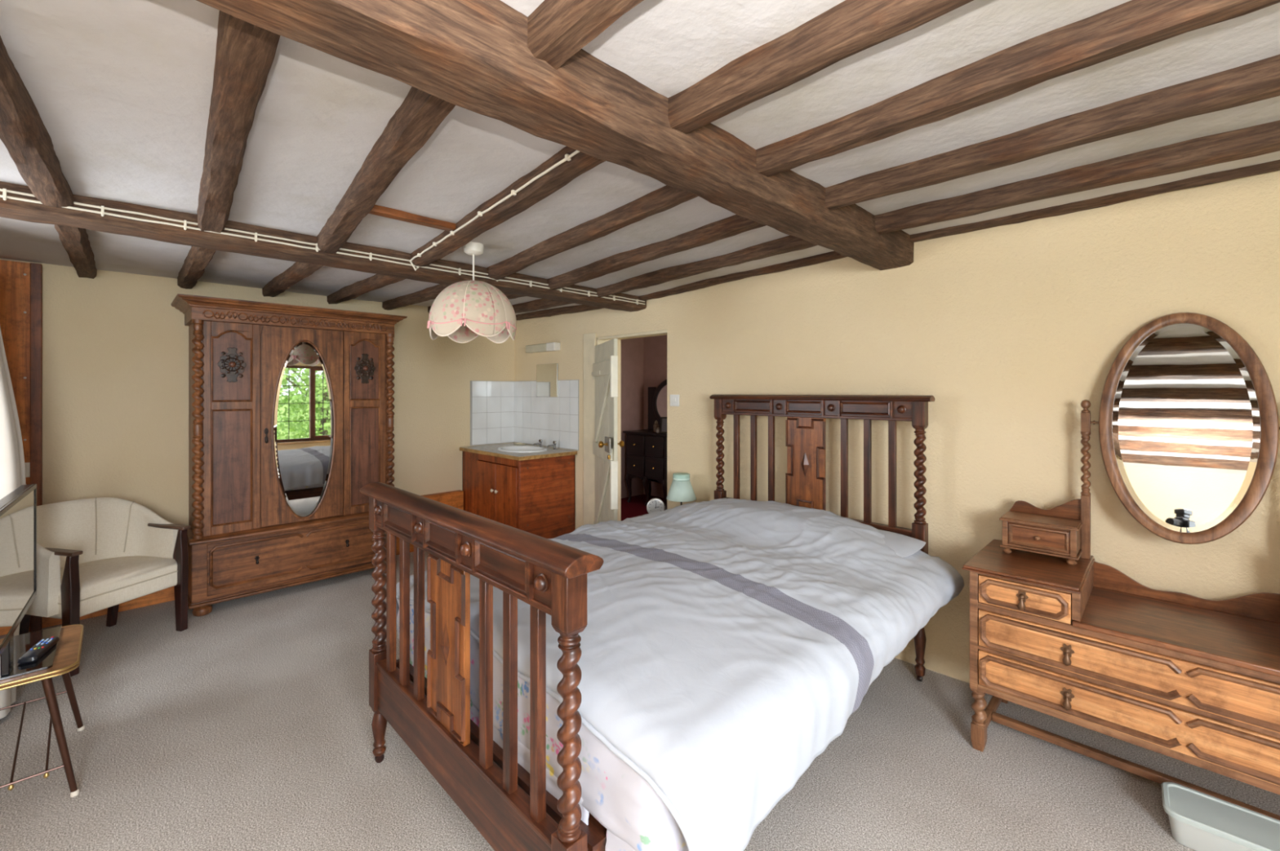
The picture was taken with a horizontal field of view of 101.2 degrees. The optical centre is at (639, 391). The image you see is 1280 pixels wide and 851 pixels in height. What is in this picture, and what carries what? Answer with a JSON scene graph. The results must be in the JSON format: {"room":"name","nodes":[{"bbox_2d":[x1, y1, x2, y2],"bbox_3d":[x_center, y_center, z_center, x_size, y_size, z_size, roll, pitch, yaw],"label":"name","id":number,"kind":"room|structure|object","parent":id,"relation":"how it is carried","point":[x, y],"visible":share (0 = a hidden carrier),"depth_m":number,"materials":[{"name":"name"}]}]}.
{"room":"bedroom","nodes":[
{"label":"bedroom","id":0,"kind":"room"},
{"bbox_2d":[0,257,514,525],"bbox_3d":[-2.669,0.225,4.183,0.250,2.450,4.260,0,0,45],"label":"wall","id":1,"kind":"structure","parent":0,"point":[115,346],"depth_m":3.46,"materials":[{"name":"beige paint"}]},
{"bbox_2d":[0,259,42,632],"bbox_3d":[-3.658,0.325,2.979,0.055,2.150,0.360,0,0,45],"label":"trim","id":2,"kind":"structure","parent":1,"relation":"attached to","point":[20,282],"depth_m":3.06,"materials":[{"name":"brown wood"}]},
{"bbox_2d":[24,462,30,477],"bbox_3d":[-3.576,0.455,3.031,0.086,0.086,0.016,0,0,-45],"label":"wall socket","id":3,"kind":"object","parent":1,"relation":"attached to","point":[27,464],"visible":0.23,"depth_m":3.05,"materials":[{"name":"white plastic"}]},
{"bbox_2d":[42,586,174,628],"bbox_3d":[-3.323,1.325,3.337,0.022,0.150,0.820,0,0,45],"label":"baseboard","id":4,"kind":"structure","parent":1,"relation":"attached to","point":[166,595],"depth_m":3.40,"materials":[{"name":"brown wood"}]},
{"bbox_2d":[395,490,463,555],"bbox_3d":[-1.936,1.165,4.690,0.070,0.470,0.735,0,0,45],"label":"trim","id":5,"kind":"structure","parent":1,"relation":"attached to","point":[455,499],"depth_m":4.82,"materials":[{"name":"brown wood"}]},
{"bbox_2d":[621,337,643,498],"bbox_3d":[-0.707,0.225,6.576,0.200,2.450,1.940,0,0,45],"label":"wall","id":6,"kind":"structure","parent":0,"point":[632,349],"depth_m":7.03,"materials":[{"name":"paint"}]},
{"bbox_2d":[0,0,1279,315],"bbox_3d":[-0.590,-0.761,1.510,6.870,0.080,4.900,0,0,45],"label":"ceiling","id":7,"kind":"structure","parent":0,"point":[121,91],"depth_m":1.52,"materials":[{"name":"white paint"}]},
{"bbox_2d":[0,35,74,208],"bbox_3d":[-1.549,-0.734,1.268,0.099,0.142,1.678,0,0,-42],"label":"joist","id":8,"kind":"object","parent":7,"relation":"attached to","point":[28,142],"visible":0.9,"depth_m":1.46,"materials":[{"name":"brown wood"}]},
{"bbox_2d":[54,224,97,279],"bbox_3d":[-2.826,-0.724,2.648,0.092,0.118,1.699,0,0,-44],"label":"joist","id":9,"kind":"object","parent":7,"relation":"attached to","point":[75,241],"visible":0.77,"depth_m":2.55,"materials":[{"name":"brown wood"}]},
{"bbox_2d":[177,246,216,288],"bbox_3d":[-2.505,-0.725,2.969,0.096,0.117,1.700,0,0,-44],"label":"joist","id":10,"kind":"object","parent":7,"relation":"attached to","point":[197,259],"visible":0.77,"depth_m":2.90,"materials":[{"name":"brown wood"}]},
{"bbox_2d":[196,10,280,234],"bbox_3d":[-1.237,-0.735,1.573,0.098,0.140,1.687,0,0,-41],"label":"joist","id":11,"kind":"object","parent":7,"relation":"attached to","point":[246,51],"visible":0.86,"depth_m":1.31,"materials":[{"name":"brown wood"}]},
{"bbox_2d":[262,262,322,297],"bbox_3d":[-2.181,-0.725,3.293,0.097,0.116,1.700,0,0,-43],"label":"joist","id":12,"kind":"object","parent":7,"relation":"attached to","point":[299,271],"visible":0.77,"depth_m":3.25,"materials":[{"name":"brown wood"}]},
{"bbox_2d":[0,181,646,311],"bbox_3d":[-1.277,-0.692,2.861,0.200,0.126,3.560,0,0,45],"label":"cross beam","id":13,"kind":"structure","parent":7,"relation":"attached to","point":[33,212],"depth_m":2.35,"materials":[{"name":"brown wood"}]},
{"bbox_2d":[0,188,644,304],"bbox_3d":[-1.175,-0.677,2.815,0.020,0.039,3.420,0,0,45],"label":"cable","id":14,"kind":"object","parent":13,"relation":"attached to","point":[5,191],"visible":0.92,"depth_m":2.33,"materials":[{"name":"white plastic"}]},
{"bbox_2d":[327,274,405,304],"bbox_3d":[-1.877,-0.724,3.596,0.096,0.118,1.700,0,0,-43],"label":"joist","id":15,"kind":"object","parent":7,"relation":"attached to","point":[353,291],"visible":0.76,"depth_m":3.56,"materials":[{"name":"brown wood"}]},
{"bbox_2d":[316,86,455,254],"bbox_3d":[-0.950,-0.733,1.855,0.097,0.145,1.698,0,0,-39],"label":"joist","id":16,"kind":"object","parent":7,"relation":"attached to","point":[420,113],"visible":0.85,"depth_m":1.62,"materials":[{"name":"brown wood"}]},
{"bbox_2d":[368,204,455,231],"bbox_3d":[-0.948,-0.744,2.235,0.050,0.052,0.420,0,0,45],"label":"wood board","id":17,"kind":"object","parent":7,"relation":"attached to","point":[380,211],"depth_m":2.20,"materials":[{"name":"brown wood"}]},
{"bbox_2d":[382,284,448,310],"bbox_3d":[-1.577,-0.723,3.897,0.096,0.120,1.700,0,0,-44],"label":"joist","id":18,"kind":"object","parent":7,"relation":"attached to","point":[429,293],"visible":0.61,"depth_m":3.99,"materials":[{"name":"brown wood"}]},
{"bbox_2d":[426,242,516,343],"bbox_3d":[-0.842,-0.502,2.659,0.436,0.485,0.427,0,0,-23],"label":"pendant lamp","id":19,"kind":"object","parent":7,"relation":"hanging from","point":[464,311],"visible":1,"depth_m":2.51,"materials":[{"name":"white fabric"}]},
{"bbox_2d":[427,293,524,313],"bbox_3d":[-1.294,-0.725,4.180,0.093,0.116,1.699,0,0,-44],"label":"joist","id":20,"kind":"object","parent":7,"relation":"attached to","point":[509,296],"visible":0.09,"depth_m":3.76,"materials":[{"name":"brown wood"}]},
{"bbox_2d":[410,146,605,266],"bbox_3d":[-0.620,-0.736,2.178,0.096,0.138,1.704,0,0,-41],"label":"joist","id":21,"kind":"object","parent":7,"relation":"attached to","point":[580,163],"visible":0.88,"depth_m":1.99,"materials":[{"name":"brown wood"}]},
{"bbox_2d":[409,150,580,270],"bbox_3d":[-0.653,-0.696,2.138,0.058,0.109,1.709,0,0,-40],"label":"cable","id":22,"kind":"object","parent":21,"relation":"attached to","point":[567,157],"visible":0.94,"depth_m":1.99,"materials":[{"name":"white plastic"}]},
{"bbox_2d":[511,298,573,313],"bbox_3d":[-0.996,-0.725,4.477,0.096,0.117,1.699,0,0,-44],"label":"joist","id":23,"kind":"object","parent":7,"relation":"attached to","point":[541,304],"visible":0.42,"depth_m":4.26,"materials":[{"name":"brown wood"}]},
{"bbox_2d":[196,0,914,270],"bbox_3d":[-0.282,-0.732,1.201,4.501,0.180,0.195,0,0,-44],"label":"beam","id":24,"kind":"structure","parent":7,"relation":"attached to","point":[474,55],"depth_m":1.22,"materials":[{"name":"brown wood"}]},
{"bbox_2d":[515,304,604,320],"bbox_3d":[-0.730,-0.742,4.744,1.699,0.115,0.095,0,0,45],"label":"joist","id":25,"kind":"object","parent":7,"relation":"attached to","point":[576,308],"visible":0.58,"depth_m":4.73,"materials":[{"name":"brown wood"}]},
{"bbox_2d":[527,0,643,70],"bbox_3d":[0.729,-0.766,0.171,0.095,0.107,2.711,0,0,-44],"label":"joist","id":26,"kind":"object","parent":7,"relation":"attached to","point":[557,29],"visible":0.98,"depth_m":1.05,"materials":[{"name":"brown wood"}]},
{"bbox_2d":[486,185,698,279],"bbox_3d":[-0.302,-0.734,2.490,0.087,0.142,1.711,0,0,-42],"label":"joist","id":27,"kind":"object","parent":7,"relation":"attached to","point":[666,197],"visible":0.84,"depth_m":2.33,"materials":[{"name":"brown wood"}]},
{"bbox_2d":[546,214,765,290],"bbox_3d":[0.017,-0.734,2.803,0.084,0.143,1.719,0,0,-43],"label":"joist","id":28,"kind":"object","parent":7,"relation":"attached to","point":[735,224],"visible":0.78,"depth_m":2.68,"materials":[{"name":"brown wood"}]},
{"bbox_2d":[595,235,817,297],"bbox_3d":[0.325,-0.735,3.105,1.727,0.141,0.093,0,0,45],"label":"joist","id":29,"kind":"object","parent":7,"relation":"attached to","point":[788,243],"visible":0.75,"depth_m":3.00,"materials":[{"name":"brown wood"}]},
{"bbox_2d":[638,251,847,301],"bbox_3d":[0.632,-0.767,3.406,1.736,0.141,0.094,0,0,45],"label":"joist","id":30,"kind":"object","parent":7,"relation":"attached to","point":[832,255],"visible":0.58,"depth_m":3.32,"materials":[{"name":"brown wood"}]},
{"bbox_2d":[667,0,973,133],"bbox_3d":[1.045,-0.767,0.480,0.096,0.106,2.703,0,0,-44],"label":"joist","id":31,"kind":"object","parent":7,"relation":"attached to","point":[849,28],"visible":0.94,"depth_m":1.16,"materials":[{"name":"brown wood"}]},
{"bbox_2d":[755,0,1279,177],"bbox_3d":[1.340,-0.767,0.770,0.096,0.105,2.695,0,0,-44],"label":"joist","id":32,"kind":"object","parent":7,"relation":"attached to","point":[1131,25],"visible":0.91,"depth_m":1.22,"materials":[{"name":"brown wood"}]},
{"bbox_2d":[825,53,1279,209],"bbox_3d":[1.678,-0.767,1.101,0.095,0.106,2.686,0,0,-44],"label":"joist","id":33,"kind":"object","parent":7,"relation":"attached to","point":[1260,80],"visible":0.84,"depth_m":1.50,"materials":[{"name":"brown wood"}]},
{"bbox_2d":[874,120,1279,234],"bbox_3d":[2.013,-0.767,1.430,0.094,0.106,2.676,0,0,-44],"label":"joist","id":34,"kind":"object","parent":7,"relation":"attached to","point":[1261,139],"visible":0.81,"depth_m":1.81,"materials":[{"name":"brown wood"}]},
{"bbox_2d":[910,160,1279,242],"bbox_3d":[2.314,-0.790,1.726,0.081,0.059,2.668,0,0,-44],"label":"joist","id":35,"kind":"object","parent":7,"relation":"attached to","point":[1273,166],"visible":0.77,"depth_m":2.14,"materials":[{"name":"brown wood"}]},
{"bbox_2d":[0,494,1279,850],"bbox_3d":[0.088,1.430,2.422,7.300,0.060,7.250,0,0,45],"label":"floor","id":36,"kind":"structure","parent":0,"point":[246,727],"depth_m":1.96,"materials":[{"name":"grey carpet"}]},
{"bbox_2d":[0,624,84,797],"bbox_3d":[-2.316,1.174,1.814,0.518,0.453,0.540,0,0,45],"label":"side table","id":37,"kind":"object","parent":36,"relation":"on","point":[68,654],"visible":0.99,"depth_m":1.81,"materials":[{"name":"laminate"}]},
{"bbox_2d":[0,484,61,680],"bbox_3d":[-2.147,0.653,1.750,0.267,0.588,0.757,0,0,-43],"label":"television","id":38,"kind":"object","parent":37,"relation":"on","point":[18,509],"visible":1,"depth_m":1.80,"materials":[{"name":"black plastic"}]},
{"bbox_2d":[17,636,59,664],"bbox_3d":[-2.162,0.928,1.894,0.050,0.022,0.184,0,0,-30],"label":"remote control","id":39,"kind":"object","parent":37,"relation":"on","point":[35,653],"visible":1,"depth_m":1.87,"materials":[{"name":"black plastic"}]},
{"bbox_2d":[18,497,191,677],"bbox_3d":[-3.016,1.014,2.904,0.642,0.772,0.608,0,0,13],"label":"tub chair","id":40,"kind":"object","parent":36,"relation":"on","point":[95,554],"visible":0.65,"depth_m":2.99,"materials":[{"name":"fabric"}]},
{"bbox_2d":[170,293,407,617],"bbox_3d":[-2.462,0.408,3.789,1.340,1.984,0.520,0,0,-45],"label":"wardrobe","id":41,"kind":"object","parent":36,"relation":"on","point":[291,407],"visible":0.94,"depth_m":3.58,"materials":[{"name":"brown wood"}]},
{"bbox_2d":[274,342,333,517],"bbox_3d":[-2.345,0.265,3.679,0.366,1.232,0.006,0,0,-45],"label":"oval mirror","id":42,"kind":"object","parent":41,"relation":"on","point":[304,371],"depth_m":3.67,"materials":[{"name":"clear glass"}]},
{"bbox_2d":[462,451,575,538],"bbox_3d":[-1.142,0.979,4.814,1.008,0.842,0.603,0,0,45],"label":"vanity cabinet","id":43,"kind":"object","parent":36,"relation":"on","point":[537,496],"visible":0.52,"depth_m":4.50,"materials":[{"name":"brown wood"}]},
{"bbox_2d":[459,443,577,461],"bbox_3d":[-1.128,0.539,4.798,1.036,0.032,0.586,0,0,45],"label":"countertop","id":44,"kind":"structure","parent":43,"relation":"on","point":[486,450],"depth_m":4.57,"materials":[{"name":"beige stone"}]},
{"bbox_2d":[512,442,525,445],"bbox_3d":[-1.174,0.511,5.120,0.128,0.024,0.090,0,0,45],"label":"soap dish","id":45,"kind":"object","parent":44,"relation":"on","point":[517,443],"visible":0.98,"depth_m":5.09,"materials":[{"name":"ceramic"}]},
{"bbox_2d":[497,445,547,453],"bbox_3d":[-1.061,0.589,4.738,0.536,0.159,0.397,0,0,45],"label":"washbasin","id":46,"kind":"object","parent":44,"relation":"in","point":[517,449],"visible":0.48,"depth_m":4.85,"materials":[{"name":"white ceramic"}]},
{"bbox_2d":[533,439,542,447],"bbox_3d":[-0.955,0.485,4.921,0.044,0.076,0.106,0,0,45],"label":"tap","id":47,"kind":"object","parent":44,"relation":"on","point":[540,441],"visible":0.9,"depth_m":4.93,"materials":[{"name":"silver metal"}]},
{"bbox_2d":[546,440,556,449],"bbox_3d":[-0.796,0.485,4.762,0.044,0.076,0.106,0,0,45],"label":"tap","id":48,"kind":"object","parent":44,"relation":"on","point":[554,442],"visible":1,"depth_m":4.77,"materials":[{"name":"silver metal"}]},
{"bbox_2d":[622,379,666,510],"bbox_3d":[0.318,0.614,6.470,1.060,1.588,0.471,0,0,45],"label":"table","id":49,"kind":"object","parent":36,"relation":"on","point":[646,449],"visible":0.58,"depth_m":6.49,"materials":[{"name":"brown wood"}]},
{"bbox_2d":[653,420,658,432],"bbox_3d":[0.198,0.425,6.420,0.070,0.150,0.069,0,0,45],"label":"jar","id":50,"kind":"object","parent":49,"relation":"on","point":[655,425],"visible":0.84,"depth_m":6.40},
{"bbox_2d":[648,379,666,430],"bbox_3d":[0.444,0.160,6.596,0.960,0.680,0.045,0,0,45],"label":"mirror","id":51,"kind":"object","parent":49,"relation":"on","point":[657,397],"depth_m":6.80,"materials":[{"name":"brown wood"}]},
{"bbox_2d":[655,427,660,433],"bbox_3d":[0.219,0.465,6.329,0.060,0.070,0.059,0,0,45],"label":"jar","id":52,"kind":"object","parent":49,"relation":"on","point":[658,430],"visible":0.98,"depth_m":6.31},
{"bbox_2d":[660,417,666,434],"bbox_3d":[0.317,0.402,6.270,0.150,0.198,0.054,0,0,17],"label":"photo frame","id":53,"kind":"object","parent":49,"relation":"on","point":[663,420],"visible":0.54,"depth_m":6.27,"materials":[{"name":"grey"}]},
{"bbox_2d":[661,418,666,431],"bbox_3d":[0.315,0.400,6.262,0.110,0.157,0.033,0,0,17],"label":"picture","id":54,"kind":"object","parent":53,"relation":"attached to","point":[664,421],"depth_m":6.27},
{"bbox_2d":[359,394,934,850],"bbox_3d":[0.179,0.709,2.259,1.371,1.378,2.136,0,0,45],"label":"frame","id":55,"kind":"object","parent":36,"relation":"on","point":[511,807],"visible":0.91,"depth_m":1.53,"materials":[{"name":"brown wood"}]},
{"bbox_2d":[395,598,688,850],"bbox_3d":[0.197,0.966,2.255,1.491,0.419,1.915,0,0,45],"label":"mattress","id":56,"kind":"object","parent":55,"relation":"on","point":[634,818],"visible":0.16,"depth_m":1.21,"materials":[{"name":"fabric"}]},
{"bbox_2d":[395,498,964,850],"bbox_3d":[0.177,0.810,2.236,1.672,0.433,1.869,0,0,45],"label":"duvet","id":57,"kind":"object","parent":56,"relation":"on","point":[726,644],"visible":0.81,"depth_m":1.56,"materials":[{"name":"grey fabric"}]},
{"bbox_2d":[875,529,925,558],"bbox_3d":[1.029,0.710,2.556,0.600,0.088,0.356,0,0,45],"label":"pillow","id":58,"kind":"object","parent":56,"relation":"on","point":[904,546],"visible":0.23,"depth_m":2.38,"materials":[{"name":"grey fabric"}]},
{"bbox_2d":[961,312,1279,821],"bbox_3d":[1.880,0.549,1.823,1.214,1.702,0.549,0,0,45],"label":"table","id":59,"kind":"object","parent":36,"relation":"on","point":[1188,424],"visible":1,"depth_m":1.89,"materials":[{"name":"brown wood"}]},
{"bbox_2d":[1080,312,1279,559],"bbox_3d":[2.013,0.189,1.957,0.577,0.982,0.172,0,0,45],"label":"mirror","id":60,"kind":"object","parent":59,"relation":"on","point":[1188,424],"depth_m":1.95,"materials":[{"name":"brown wood"}]},
{"bbox_2d":[1161,782,1279,850],"bbox_3d":[1.807,1.349,1.595,0.318,0.099,0.186,0,0,43],"label":"tub","id":61,"kind":"object","parent":36,"relation":"on","point":[1198,821],"visible":1,"depth_m":1.60,"materials":[{"name":"white plastic"}]},
{"bbox_3d":[0.152,1.133,3.610,0.310,0.535,0.360,0,0,45],"label":"bedside table","id":62,"kind":"object","parent":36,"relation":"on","visible":0},
{"bbox_2d":[646,497,664,513],"bbox_3d":[0.106,0.791,3.564,0.120,0.137,0.043,0,0,3],"label":"alarm clock","id":63,"kind":"object","parent":62,"relation":"on","point":[655,504],"visible":0.75,"depth_m":3.55,"materials":[{"name":"silver metal"}]},
{"bbox_2d":[666,472,696,505],"bbox_3d":[0.283,0.714,3.599,0.204,0.302,0.204,0,0,45],"label":"table lamp","id":64,"kind":"object","parent":62,"relation":"on","point":[681,490],"visible":0.91,"depth_m":3.54,"materials":[{"name":"green fabric"}]},
{"bbox_2d":[643,334,666,497],"bbox_3d":[1.145,0.225,6.237,3.400,2.450,0.200,0,0,45],"label":"wall","id":65,"kind":"structure","parent":0,"point":[655,348],"depth_m":7.06,"materials":[{"name":"paint"}]},
{"bbox_2d":[514,170,1279,684],"bbox_3d":[1.206,0.225,3.094,6.770,2.450,0.280,0,0,45],"label":"wall","id":66,"kind":"structure","parent":0,"point":[1009,328],"depth_m":2.50,"materials":[{"name":"beige paint"}]},
{"bbox_2d":[470,379,578,450],"bbox_3d":[-1.084,0.207,4.842,1.060,0.625,0.485,0,0,45],"label":"tile backsplash","id":67,"kind":"structure","parent":66,"relation":"attached to","point":[501,411],"depth_m":5.12,"materials":[{"name":"white tile"}]},
{"bbox_2d":[525,342,560,353],"bbox_3d":[-0.931,-0.413,4.981,0.500,0.076,0.072,0,0,45],"label":"wall light","id":68,"kind":"object","parent":66,"relation":"attached to","point":[554,346],"visible":1,"depth_m":4.90,"materials":[{"name":"white plastic"}]},
{"bbox_2d":[525,343,547,353],"bbox_3d":[-0.979,-0.413,5.011,0.350,0.072,0.042,0,0,45],"label":"diffuser","id":69,"kind":"object","parent":68,"relation":"attached to","point":[543,347],"depth_m":4.98,"materials":[{"name":"white plastic"}]},
{"bbox_2d":[536,363,558,397],"bbox_3d":[-0.877,-0.105,4.957,0.330,0.310,0.014,0,0,45],"label":"wall mirror","id":70,"kind":"object","parent":66,"relation":"attached to","point":[547,375],"visible":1,"depth_m":4.94,"materials":[{"name":"clear glass"}]},
{"bbox_2d":[591,338,624,524],"bbox_3d":[-0.289,0.500,4.120,0.194,1.770,0.696,0,0,-17],"label":"door","id":71,"kind":"structure","parent":66,"relation":"in","point":[605,368],"depth_m":4.01,"materials":[{"name":"paint"}]},
{"bbox_2d":[583,329,666,525],"bbox_3d":[-0.075,0.450,4.302,0.960,1.900,0.222,0,0,45],"label":"trim","id":72,"kind":"structure","parent":66,"relation":"attached to","point":[591,340],"depth_m":4.50,"materials":[{"name":"beige paint"}]},
{"bbox_2d":[670,394,679,406],"bbox_3d":[0.252,0.064,3.837,0.086,0.086,0.016,0,0,45],"label":"light switch","id":73,"kind":"object","parent":66,"relation":"attached to","point":[674,398],"visible":1,"depth_m":3.83,"materials":[{"name":"white plastic"}]},
{"bbox_3d":[-3.037,0.225,1.962,2.370,2.450,0.200,0,0,45],"label":"wall","id":74,"kind":"structure","parent":0,"visible":0},
{"bbox_2d":[0,327,26,719],"bbox_3d":[-2.886,0.380,2.188,0.394,2.000,0.355,0,0,-17],"label":"curtain","id":75,"kind":"object","parent":74,"relation":"hanging from","point":[12,466],"visible":0.45,"depth_m":2.29,"materials":[{"name":"white fabric"}]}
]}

